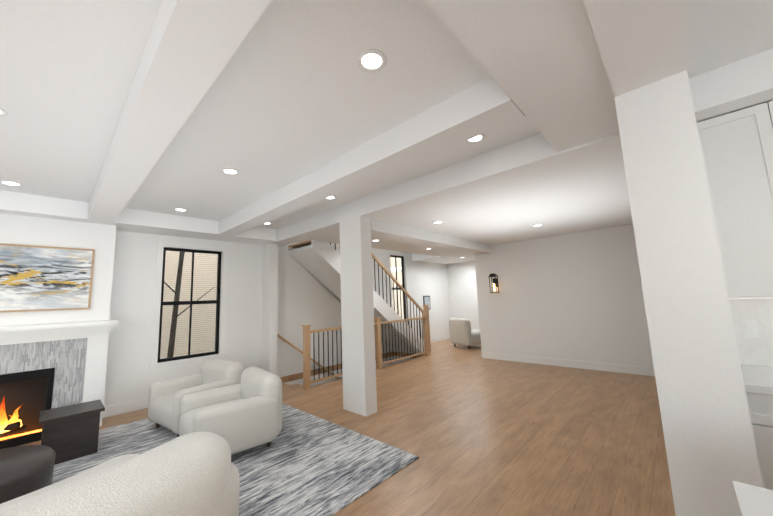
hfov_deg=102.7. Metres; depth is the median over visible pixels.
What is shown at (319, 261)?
staircase
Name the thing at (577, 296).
wall
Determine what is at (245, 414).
armchair
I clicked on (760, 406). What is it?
base cabinet
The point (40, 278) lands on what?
picture
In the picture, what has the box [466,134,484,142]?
recessed light
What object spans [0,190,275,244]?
beam
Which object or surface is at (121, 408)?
baseboard
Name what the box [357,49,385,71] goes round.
recessed light
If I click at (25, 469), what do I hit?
coffee table
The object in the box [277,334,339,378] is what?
handrail
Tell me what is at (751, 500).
kitchen island
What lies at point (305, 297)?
wall
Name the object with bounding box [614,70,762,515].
column
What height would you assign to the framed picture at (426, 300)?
0.450 m
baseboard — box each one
[103,398,148,417]
[423,334,449,342]
[481,352,654,375]
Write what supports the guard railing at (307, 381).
on the floor
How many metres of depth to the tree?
6.87 m
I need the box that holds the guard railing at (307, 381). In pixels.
[302,313,429,389]
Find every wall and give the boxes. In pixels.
[0,213,115,437]
[104,230,449,406]
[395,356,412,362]
[447,261,479,329]
[474,224,653,367]
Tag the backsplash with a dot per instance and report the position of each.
(753, 322)
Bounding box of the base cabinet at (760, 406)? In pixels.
[746,393,772,489]
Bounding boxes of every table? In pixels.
[0,445,55,503]
[39,400,104,464]
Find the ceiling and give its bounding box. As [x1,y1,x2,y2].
[0,0,772,263]
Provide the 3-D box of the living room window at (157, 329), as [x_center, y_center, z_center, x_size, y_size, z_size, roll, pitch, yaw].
[-3.266,0.762,5.188,0.145,2.005,1.100,-9,-10,42]
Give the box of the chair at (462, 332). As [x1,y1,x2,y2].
[449,318,480,348]
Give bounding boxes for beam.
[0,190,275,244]
[88,0,271,221]
[219,76,524,235]
[371,218,491,254]
[425,0,618,151]
[583,0,690,97]
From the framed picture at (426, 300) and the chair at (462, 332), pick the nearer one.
the chair at (462, 332)
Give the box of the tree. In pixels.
[164,252,213,357]
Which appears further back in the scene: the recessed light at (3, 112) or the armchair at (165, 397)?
the armchair at (165, 397)
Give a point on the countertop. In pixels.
(757, 379)
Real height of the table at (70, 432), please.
0.434 m
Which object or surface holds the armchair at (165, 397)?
on the rug
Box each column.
[261,244,277,374]
[339,216,376,415]
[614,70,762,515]
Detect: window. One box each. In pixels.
[148,241,227,371]
[388,251,409,321]
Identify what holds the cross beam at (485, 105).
attached to the ceiling
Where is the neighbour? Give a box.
[160,251,403,358]
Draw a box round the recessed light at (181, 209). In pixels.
[174,208,187,211]
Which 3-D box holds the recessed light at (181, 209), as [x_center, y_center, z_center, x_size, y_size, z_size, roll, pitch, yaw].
[-2.939,-0.687,4.415,0.170,0.008,0.170,-9,-10,42]
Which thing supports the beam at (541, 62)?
attached to the ceiling
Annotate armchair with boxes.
[148,359,243,436]
[179,366,281,454]
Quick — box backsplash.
[729,298,772,366]
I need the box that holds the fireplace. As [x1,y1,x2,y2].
[0,338,86,448]
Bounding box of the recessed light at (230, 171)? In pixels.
[221,168,238,174]
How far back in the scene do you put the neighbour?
8.90 m
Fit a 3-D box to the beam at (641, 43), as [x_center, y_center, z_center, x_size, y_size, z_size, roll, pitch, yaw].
[-0.589,-1.276,-0.457,0.300,0.289,5.860,-9,-10,42]
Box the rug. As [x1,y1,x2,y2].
[52,403,418,515]
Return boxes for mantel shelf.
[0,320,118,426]
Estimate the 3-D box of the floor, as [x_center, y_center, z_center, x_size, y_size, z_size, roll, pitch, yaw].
[1.676,1.776,2.313,11.100,0.120,13.800,-9,-10,42]
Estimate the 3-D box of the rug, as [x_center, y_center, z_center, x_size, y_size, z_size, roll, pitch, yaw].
[-2.830,1.846,1.986,3.430,0.012,5.500,-9,-10,42]
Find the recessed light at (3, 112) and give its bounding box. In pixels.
[0,108,7,115]
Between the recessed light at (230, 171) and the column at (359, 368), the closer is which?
the recessed light at (230, 171)
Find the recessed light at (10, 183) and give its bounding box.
[0,180,22,186]
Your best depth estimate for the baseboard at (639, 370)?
5.93 m
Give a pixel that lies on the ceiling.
(295, 91)
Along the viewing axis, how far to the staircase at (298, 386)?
6.11 m
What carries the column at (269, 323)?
attached to the wall at (305, 297)
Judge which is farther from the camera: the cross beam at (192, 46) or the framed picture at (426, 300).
the framed picture at (426, 300)
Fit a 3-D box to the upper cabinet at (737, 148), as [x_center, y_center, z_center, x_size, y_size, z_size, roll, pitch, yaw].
[2.547,-0.434,1.970,0.825,1.340,0.328,-9,-10,42]
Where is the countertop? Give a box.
[741,365,772,396]
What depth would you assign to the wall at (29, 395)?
3.81 m
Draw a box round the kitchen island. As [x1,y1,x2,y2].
[732,480,772,515]
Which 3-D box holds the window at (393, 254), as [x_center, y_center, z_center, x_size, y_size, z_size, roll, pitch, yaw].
[0.334,0.873,9.111,0.118,2.075,0.840,-9,-10,42]
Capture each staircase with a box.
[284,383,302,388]
[288,240,430,353]
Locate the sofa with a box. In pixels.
[0,432,239,515]
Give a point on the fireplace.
(64, 360)
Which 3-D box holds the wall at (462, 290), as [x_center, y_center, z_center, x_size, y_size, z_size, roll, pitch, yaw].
[4.369,1.192,9.176,5.960,2.800,0.200,-9,-10,42]
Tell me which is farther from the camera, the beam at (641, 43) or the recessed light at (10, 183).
the recessed light at (10, 183)
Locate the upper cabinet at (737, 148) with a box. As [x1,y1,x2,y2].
[697,100,772,298]
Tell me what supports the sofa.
on the rug
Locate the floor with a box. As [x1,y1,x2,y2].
[15,339,675,515]
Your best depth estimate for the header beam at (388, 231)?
5.42 m
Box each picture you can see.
[0,243,94,312]
[423,296,430,309]
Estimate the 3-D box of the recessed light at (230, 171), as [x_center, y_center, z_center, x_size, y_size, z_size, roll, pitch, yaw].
[-1.622,-0.898,3.207,0.170,0.008,0.170,-9,-10,42]

